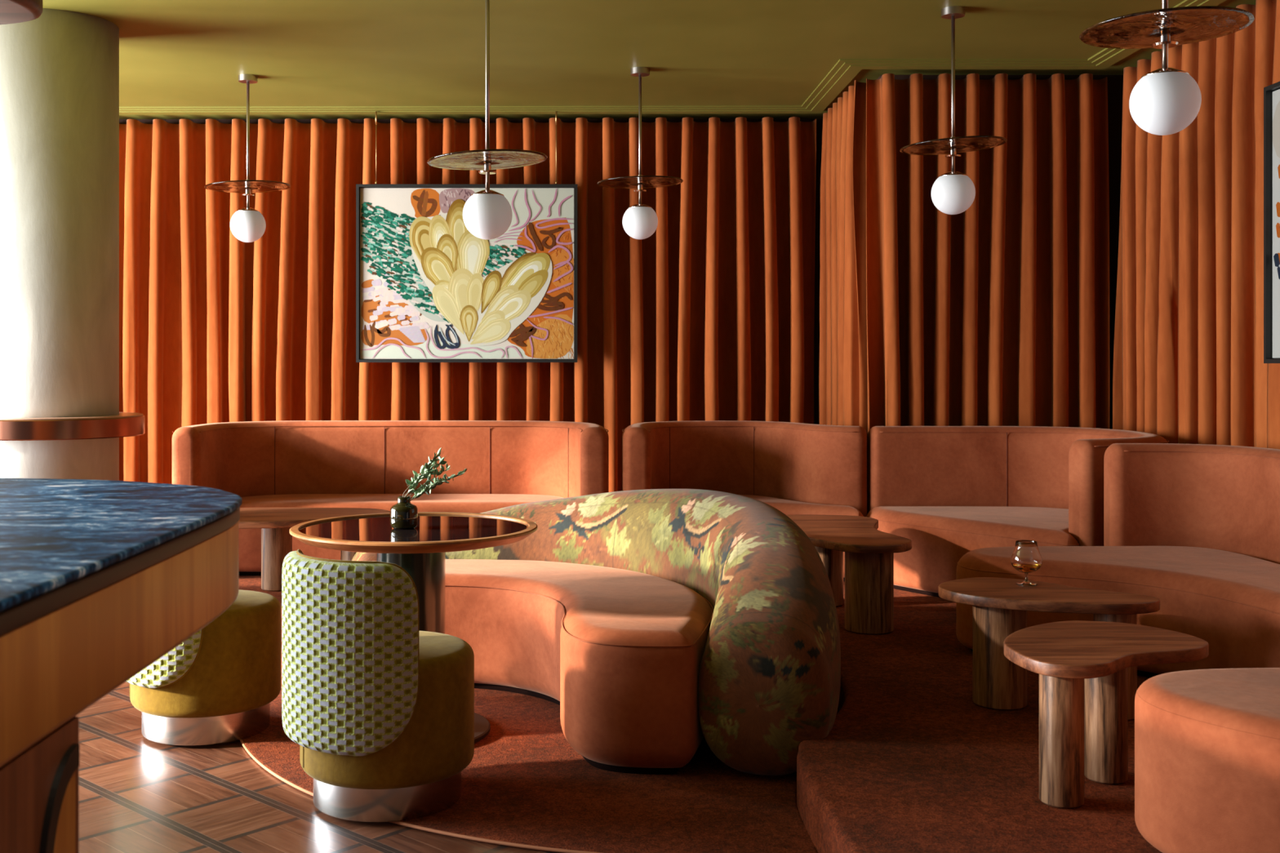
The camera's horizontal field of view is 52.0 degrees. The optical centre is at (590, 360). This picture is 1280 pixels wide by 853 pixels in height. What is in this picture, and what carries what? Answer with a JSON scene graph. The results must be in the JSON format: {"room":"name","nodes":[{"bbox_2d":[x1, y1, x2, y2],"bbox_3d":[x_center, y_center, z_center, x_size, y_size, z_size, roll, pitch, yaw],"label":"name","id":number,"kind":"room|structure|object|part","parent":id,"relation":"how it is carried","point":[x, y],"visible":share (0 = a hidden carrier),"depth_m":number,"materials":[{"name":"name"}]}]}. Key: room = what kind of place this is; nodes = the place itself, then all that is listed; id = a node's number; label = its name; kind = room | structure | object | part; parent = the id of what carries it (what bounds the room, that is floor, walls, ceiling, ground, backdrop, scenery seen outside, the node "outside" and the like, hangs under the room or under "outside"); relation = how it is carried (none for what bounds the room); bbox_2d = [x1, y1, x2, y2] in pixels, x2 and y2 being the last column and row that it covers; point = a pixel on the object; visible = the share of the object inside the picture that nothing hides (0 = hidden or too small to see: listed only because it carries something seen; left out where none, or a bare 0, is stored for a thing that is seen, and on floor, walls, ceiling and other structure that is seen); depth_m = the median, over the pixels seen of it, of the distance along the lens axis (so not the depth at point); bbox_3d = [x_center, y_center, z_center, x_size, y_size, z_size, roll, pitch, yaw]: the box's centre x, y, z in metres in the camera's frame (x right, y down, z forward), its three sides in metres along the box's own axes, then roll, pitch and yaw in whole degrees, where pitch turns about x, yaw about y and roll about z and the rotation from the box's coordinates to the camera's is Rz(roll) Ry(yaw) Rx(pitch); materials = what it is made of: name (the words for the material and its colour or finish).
{"room":"cocktail lounge bar","nodes":[
{"label":"cocktail lounge bar","id":0,"kind":"room"},
{"bbox_2d":[0,8,119,480],"bbox_3d":[-2.345,-0.134,5.710,0.540,2.667,0.540,0,0,0],"label":"column","id":1,"kind":"structure","parent":0,"point":[60,68],"depth_m":5.47,"materials":[{"name":"paint"}]},
{"bbox_2d":[0,412,145,440],"bbox_3d":[-2.345,0.281,5.710,0.758,0.089,0.758,0,0,0],"label":"ledge","id":2,"kind":"object","parent":1,"relation":"attached to","point":[123,424],"visible":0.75,"depth_m":5.40,"materials":[{"name":"brown wood"}]},
{"bbox_2d":[75,682,555,852],"bbox_3d":[-1.200,1.260,3.275,8.200,0.120,9.550,0,0,0],"label":"floor","id":3,"kind":"structure","parent":0,"point":[138,794],"depth_m":3.50,"materials":[{"name":"brown wood"}]},
{"bbox_2d":[0,478,242,852],"bbox_3d":[-1.456,0.725,0.811,1.689,0.950,4.022,0,0,0],"label":"bar counter","id":4,"kind":"object","parent":3,"relation":"on","point":[100,580],"depth_m":1.68,"materials":[{"name":"blue stone"}]},
{"bbox_3d":[-1.361,0.816,0.195,1.478,0.768,2.790,0,0,0],"label":"panel","id":5,"kind":"part","parent":4,"relation":"part of","materials":[{"name":"brown wood"}]},
{"bbox_2d":[125,590,280,746],"bbox_3d":[-1.260,0.849,4.217,0.534,0.678,0.499,0,0,-37],"label":"stool","id":6,"kind":"object","parent":3,"relation":"on","point":[220,685],"visible":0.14,"depth_m":4.05,"materials":[{"name":"fabric"}]},
{"bbox_3d":[-1.394,0.758,4.122,0.186,0.490,0.478,0,0,-37],"label":"backrest","id":7,"kind":"part","parent":6,"relation":"part of","materials":[{"name":"fabric"}]},
{"bbox_2d":[240,648,817,852],"bbox_3d":[-0.318,1.194,4.338,2.285,0.012,2.434,0,0,0],"label":"carpet","id":8,"kind":"object","parent":3,"relation":"on","point":[524,786],"visible":0.27,"depth_m":3.55,"materials":[{"name":"brown carpet"}]},
{"bbox_2d":[281,549,474,822],"bbox_3d":[-0.565,0.849,3.544,0.499,0.678,0.534,0,0,39],"label":"stool","id":9,"kind":"object","parent":8,"relation":"on","point":[379,708],"visible":1,"depth_m":3.34,"materials":[{"name":"green fabric"}]},
{"bbox_3d":[-0.672,0.758,3.418,0.478,0.490,0.186,0,0,39],"label":"backrest","id":10,"kind":"part","parent":9,"relation":"part of","materials":[{"name":"fabric"}]},
{"bbox_3d":[-0.553,0.938,3.565,0.468,0.324,0.468,0,0,39],"label":"seat","id":11,"kind":"part","parent":9,"relation":"part of","materials":[{"name":"yellow fabric"}]},
{"bbox_2d":[289,511,537,743],"bbox_3d":[-0.563,0.859,4.190,0.784,0.659,0.784,0,0,0],"label":"pedestal table","id":12,"kind":"object","parent":8,"relation":"on","point":[420,550],"visible":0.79,"depth_m":4.10,"materials":[{"name":"brown wood"}]},
{"bbox_2d":[390,495,417,529],"bbox_3d":[-0.597,0.484,4.180,0.088,0.101,0.088,0,0,0],"label":"glass vase","id":13,"kind":"object","parent":12,"relation":"on","point":[403,514],"visible":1,"depth_m":4.15,"materials":[{"name":"green"}]},
{"bbox_2d":[402,447,466,502],"bbox_3d":[-0.501,0.400,4.178,0.210,0.246,0.096,0,0,0],"label":"leafy sprig","id":14,"kind":"object","parent":13,"relation":"in","point":[428,468],"visible":0.98,"depth_m":4.17,"materials":[{"name":"green plant"}]},
{"bbox_2d":[298,514,528,542],"bbox_3d":[-0.563,0.542,4.190,0.726,0.014,0.726,0,0,0],"label":"table top","id":15,"kind":"object","parent":12,"relation":"on","point":[360,527],"depth_m":4.15,"materials":[{"name":"black glass"}]},
{"bbox_3d":[-0.577,1.179,4.190,0.508,0.019,0.508,0,0,0],"label":"plate","id":16,"kind":"part","parent":12,"relation":"part of","materials":[{"name":"brown metal"}]},
{"bbox_2d":[351,488,840,775],"bbox_3d":[0.009,0.833,4.660,1.232,0.710,2.366,0,0,-42],"label":"sofa","id":17,"kind":"object","parent":8,"relation":"on","point":[657,622],"visible":0.74,"depth_m":3.94,"materials":[{"name":"fabric"}]},
{"bbox_3d":[-0.134,0.973,4.566,0.895,0.395,1.839,0,0,-42],"label":"seat","id":18,"kind":"part","parent":17,"relation":"part of","materials":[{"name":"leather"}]},
{"bbox_2d":[238,575,1162,852],"bbox_3d":[-1.205,1.127,3.250,7.890,0.145,9.300,0,0,0],"label":"platform","id":19,"kind":"object","parent":3,"relation":"on","point":[908,762],"visible":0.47,"depth_m":3.43,"materials":[{"name":"orange carpet"}]},
{"bbox_2d":[238,507,390,591],"bbox_3d":[-1.446,0.876,5.966,1.036,0.353,0.559,0,0,0],"label":"coffee table","id":20,"kind":"object","parent":19,"relation":"on","point":[275,524],"visible":0.35,"depth_m":5.98,"materials":[{"name":"brown wood"}]},
{"bbox_3d":[-1.452,0.891,6.050,0.140,0.323,0.140,0,0,0],"label":"leg","id":21,"kind":"part","parent":20,"relation":"part of","materials":[{"name":"brown wood"}]},
{"bbox_3d":[-1.080,0.891,6.020,0.140,0.323,0.140,0,0,0],"label":"leg","id":22,"kind":"part","parent":20,"relation":"part of","materials":[{"name":"brown wood"}]},
{"bbox_2d":[172,420,608,575],"bbox_3d":[-0.970,0.688,6.669,2.113,0.735,0.759,0,0,0],"label":"curved sofa","id":23,"kind":"object","parent":19,"relation":"on","point":[286,464],"visible":0.56,"depth_m":6.88,"materials":[{"name":"fabric"}]},
{"bbox_3d":[-0.970,0.676,6.669,2.113,0.713,0.759,0,0,0],"label":"backrest","id":24,"kind":"part","parent":23,"relation":"part of","materials":[{"name":"fabric"}]},
{"bbox_3d":[-0.970,0.864,6.638,1.830,0.338,0.535,0,0,0],"label":"seat","id":25,"kind":"part","parent":23,"relation":"part of","materials":[{"name":"leather"}]},
{"bbox_2d":[622,420,866,582],"bbox_3d":[0.772,0.688,6.625,1.199,0.735,0.796,0,0,6],"label":"curved sofa","id":26,"kind":"object","parent":19,"relation":"on","point":[791,468],"visible":0.44,"depth_m":6.69,"materials":[{"name":"fabric"}]},
{"bbox_3d":[0.752,0.676,6.659,1.200,0.713,0.738,0,0,0],"label":"backrest","id":27,"kind":"part","parent":26,"relation":"part of","materials":[{"name":"fabric"}]},
{"bbox_3d":[0.844,0.864,6.565,1.058,0.338,0.564,0,0,14],"label":"seat","id":28,"kind":"part","parent":26,"relation":"part of","materials":[{"name":"leather"}]},
{"bbox_2d":[786,514,911,634],"bbox_3d":[0.951,0.876,5.460,0.622,0.353,0.990,0,0,0],"label":"coffee table","id":29,"kind":"object","parent":19,"relation":"on","point":[869,551],"visible":0.67,"depth_m":5.07,"materials":[{"name":"brown wood"}]},
{"bbox_3d":[1.000,0.891,5.680,0.188,0.323,0.188,0,0,0],"label":"leg","id":30,"kind":"part","parent":29,"relation":"part of","materials":[{"name":"brown wood"}]},
{"bbox_3d":[1.088,0.891,5.125,0.188,0.323,0.188,0,0,0],"label":"leg","id":31,"kind":"part","parent":29,"relation":"part of","materials":[{"name":"brown wood"}]},
{"bbox_2d":[866,426,1168,597],"bbox_3d":[1.921,0.688,5.851,1.214,0.735,1.214,0,0,0],"label":"curved sofa","id":32,"kind":"object","parent":19,"relation":"on","point":[953,491],"visible":0.66,"depth_m":6.26,"materials":[{"name":"fabric"}]},
{"bbox_3d":[1.914,0.864,5.971,0.853,0.338,1.219,0,0,-35],"label":"seat","id":33,"kind":"part","parent":32,"relation":"part of","materials":[{"name":"leather"}]},
{"bbox_3d":[2.046,0.676,6.037,0.883,0.713,1.388,0,0,-30],"label":"backrest","id":34,"kind":"part","parent":32,"relation":"part of","materials":[{"name":"fabric"}]},
{"bbox_2d":[938,577,1159,720],"bbox_3d":[1.358,0.876,3.952,0.374,0.353,0.609,0,0,-45],"label":"coffee table","id":35,"kind":"object","parent":19,"relation":"on","point":[1001,606],"visible":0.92,"depth_m":3.94,"materials":[{"name":"brown wood"}]},
{"bbox_3d":[1.255,0.891,4.020,0.160,0.323,0.160,0,0,0],"label":"leg","id":36,"kind":"part","parent":35,"relation":"part of","materials":[{"name":"brown wood"}]},
{"bbox_2d":[1010,540,1042,586],"bbox_3d":[1.360,0.632,4.090,0.095,0.134,0.095,0,0,0],"label":"glass","id":37,"kind":"object","parent":35,"relation":"on","point":[1026,557],"visible":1,"depth_m":4.06,"materials":[{"name":"clear glass"}]},
{"bbox_3d":[1.555,0.891,3.885,0.120,0.323,0.120,0,0,0],"label":"leg","id":38,"kind":"part","parent":35,"relation":"part of","materials":[{"name":"brown wood"}]},
{"bbox_2d":[1004,620,1208,808],"bbox_3d":[1.243,0.876,3.283,0.574,0.353,0.396,0,0,-29],"label":"coffee table","id":39,"kind":"object","parent":19,"relation":"on","point":[1082,666],"visible":1,"depth_m":3.17,"materials":[{"name":"brown wood"}]},
{"bbox_3d":[1.123,0.891,3.125,0.102,0.323,0.102,0,0,0],"label":"leg","id":40,"kind":"part","parent":39,"relation":"part of","materials":[{"name":"brown wood"}]},
{"bbox_3d":[1.298,0.891,3.300,0.102,0.323,0.102,0,0,0],"label":"leg","id":41,"kind":"part","parent":39,"relation":"part of","materials":[{"name":"brown wood"}]},
{"bbox_2d":[955,443,1279,677],"bbox_3d":[1.941,0.688,4.263,1.224,0.735,1.726,0,0,0],"label":"curved sofa","id":42,"kind":"object","parent":19,"relation":"on","point":[1194,529],"visible":0.71,"depth_m":4.67,"materials":[{"name":"fabric"}]},
{"bbox_3d":[1.875,0.864,4.191,1.091,0.338,1.581,0,0,0],"label":"seat","id":43,"kind":"part","parent":42,"relation":"part of","materials":[{"name":"fabric"}]},
{"bbox_3d":[2.427,0.676,4.304,0.459,0.713,1.793,0,0,-15],"label":"backrest","id":44,"kind":"part","parent":42,"relation":"part of","materials":[{"name":"leather"}]},
{"bbox_2d":[1134,667,1279,852],"bbox_3d":[1.861,0.688,2.572,1.419,0.735,0.948,0,0,0],"label":"curved sofa","id":45,"kind":"object","parent":19,"relation":"on","point":[1207,741],"visible":1,"depth_m":2.64,"materials":[{"name":"fabric"}]},
{"bbox_2d":[119,119,822,424],"bbox_3d":[-1.200,-0.134,8.025,8.200,2.667,0.150,0,0,0],"label":"wall","id":46,"kind":"structure","parent":0,"point":[819,122],"depth_m":7.95,"materials":[{"name":"brown paint"}]},
{"bbox_2d":[43,0,1255,119],"bbox_3d":[-1.200,-1.542,3.275,8.200,0.150,9.550,0,0,0],"label":"ceiling","id":47,"kind":"structure","parent":0,"point":[173,53],"depth_m":6.11,"materials":[{"name":"green paint"}]},
{"bbox_2d":[0,0,43,24],"bbox_3d":[-1.960,-1.151,3.100,1.280,0.632,0.400,0,0,0],"label":"pendant lamp","id":48,"kind":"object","parent":47,"relation":"attached to","point":[11,11],"depth_m":3.14,"materials":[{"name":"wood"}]},
{"bbox_2d":[204,73,290,242],"bbox_3d":[-1.767,-1.038,6.745,0.433,0.857,0.433,0,0,0],"label":"pendant lamp","id":49,"kind":"object","parent":47,"relation":"hanging from","point":[247,224],"visible":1,"depth_m":6.70,"materials":[{"name":"white glass"}]},
{"bbox_3d":[-1.767,-1.109,6.745,0.015,0.660,0.015,0,0,-11],"label":"rod","id":50,"kind":"part","parent":49,"relation":"part of","materials":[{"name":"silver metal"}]},
{"bbox_3d":[-1.767,-0.691,6.745,0.179,0.162,0.179,0,0,0],"label":"globe","id":51,"kind":"part","parent":49,"relation":"part of","materials":[{"name":"white glass"}]},
{"bbox_2d":[119,116,816,492],"bbox_3d":[-1.633,-0.196,7.814,5.940,2.481,0.211,0,0,1],"label":"velvet curtain","id":52,"kind":"object","parent":47,"relation":"hanging from","point":[709,315],"visible":0.51,"depth_m":7.82,"materials":[{"name":"orange fabric"}]},
{"bbox_2d":[426,0,547,239],"bbox_3d":[-0.373,-0.952,4.720,0.432,1.030,0.433,0,0,0],"label":"pendant lamp","id":53,"kind":"object","parent":47,"relation":"hanging from","point":[487,214],"visible":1,"depth_m":4.67,"materials":[{"name":"white glass"}]},
{"bbox_3d":[-0.373,-1.023,4.720,0.015,0.833,0.015,0,0,-11],"label":"rod","id":54,"kind":"part","parent":53,"relation":"part of","materials":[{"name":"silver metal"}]},
{"bbox_3d":[-0.373,-0.517,4.720,0.179,0.162,0.179,0,0,0],"label":"globe","id":55,"kind":"part","parent":53,"relation":"part of","materials":[{"name":"white glass"}]},
{"bbox_2d":[596,66,683,239],"bbox_3d":[0.247,-1.038,6.580,0.433,0.857,0.433,0,0,0],"label":"pendant lamp","id":56,"kind":"object","parent":47,"relation":"hanging from","point":[640,220],"visible":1,"depth_m":6.54,"materials":[{"name":"white glass"}]},
{"bbox_3d":[0.247,-1.109,6.580,0.015,0.660,0.015,0,0,11],"label":"rod","id":57,"kind":"part","parent":56,"relation":"part of","materials":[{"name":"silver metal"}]},
{"bbox_3d":[0.247,-0.691,6.580,0.179,0.162,0.179,0,0,0],"label":"globe","id":58,"kind":"part","parent":56,"relation":"part of","materials":[{"name":"white glass"}]},
{"bbox_2d":[818,80,867,436],"bbox_3d":[1.389,-0.196,7.193,0.145,2.481,0.997,0,0,0],"label":"velvet curtain","id":59,"kind":"object","parent":47,"relation":"hanging from","point":[842,368],"visible":0.6,"depth_m":6.87,"materials":[{"name":"orange fabric"}]},
{"bbox_2d":[899,5,1007,214],"bbox_3d":[1.510,-1.038,5.460,0.432,0.857,0.433,0,0,0],"label":"pendant lamp","id":60,"kind":"object","parent":47,"relation":"hanging from","point":[953,193],"visible":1,"depth_m":5.42,"materials":[{"name":"white glass"}]},
{"bbox_3d":[1.510,-1.109,5.460,0.015,0.660,0.015,0,0,-34],"label":"rod","id":61,"kind":"part","parent":60,"relation":"part of","materials":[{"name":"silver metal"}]},
{"bbox_3d":[1.510,-0.691,5.460,0.179,0.162,0.179,0,0,0],"label":"globe","id":62,"kind":"part","parent":60,"relation":"part of","materials":[{"name":"white glass"}]},
{"bbox_2d":[866,73,1110,432],"bbox_3d":[1.998,-0.196,6.593,1.209,2.481,0.197,0,0,0],"label":"velvet curtain","id":63,"kind":"object","parent":47,"relation":"hanging from","point":[995,312],"visible":0.65,"depth_m":6.58,"materials":[{"name":"orange fabric"}]},
{"bbox_2d":[1079,0,1254,135],"bbox_3d":[1.549,-1.038,3.534,0.433,0.857,0.433,0,0,0],"label":"pendant lamp","id":64,"kind":"object","parent":47,"relation":"hanging from","point":[1165,100],"visible":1,"depth_m":3.48,"materials":[{"name":"white glass"}]},
{"bbox_3d":[1.549,-1.109,3.534,0.015,0.660,0.015,0,0,-11],"label":"rod","id":65,"kind":"part","parent":64,"relation":"part of","materials":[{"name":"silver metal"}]},
{"bbox_3d":[1.549,-0.691,3.534,0.179,0.162,0.179,0,0,0],"label":"globe","id":66,"kind":"part","parent":64,"relation":"part of","materials":[{"name":"white glass"}]},
{"bbox_2d":[1112,0,1279,448],"bbox_3d":[2.655,-0.196,4.372,0.164,2.481,4.340,0,0,0],"label":"velvet curtain","id":67,"kind":"object","parent":47,"relation":"hanging from","point":[1189,367],"visible":0.54,"depth_m":5.59,"materials":[{"name":"orange fabric"}]},
{"bbox_2d":[877,75,1123,429],"bbox_3d":[2.195,-0.134,7.335,1.410,2.667,1.230,0,0,0],"label":"wall","id":68,"kind":"structure","parent":0,"point":[1115,82],"depth_m":6.72,"materials":[{"name":"brown paint"}]},
{"bbox_2d":[119,0,1226,114],"bbox_3d":[0.590,-1.457,4.783,5.211,0.020,11.968,0,0,-40],"label":"trim","id":69,"kind":"structure","parent":68,"relation":"attached to","point":[845,70],"depth_m":7.54,"materials":[{"name":"green paint"}]},
{"bbox_2d":[355,111,577,362],"bbox_3d":[-0.720,-0.719,7.605,1.282,1.458,0.040,0,0,0],"label":"framed painting","id":70,"kind":"object","parent":69,"relation":"hanging from","point":[428,289],"visible":1,"depth_m":7.61,"materials":[{"name":"black"}]},
{"bbox_2d":[1263,80,1279,363],"bbox_3d":[2.540,-0.719,4.263,0.040,1.457,1.285,0,0,0],"label":"framed painting","id":71,"kind":"object","parent":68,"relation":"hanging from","point":[1271,92],"visible":1,"depth_m":4.89,"materials":[{"name":"black"}]}
]}

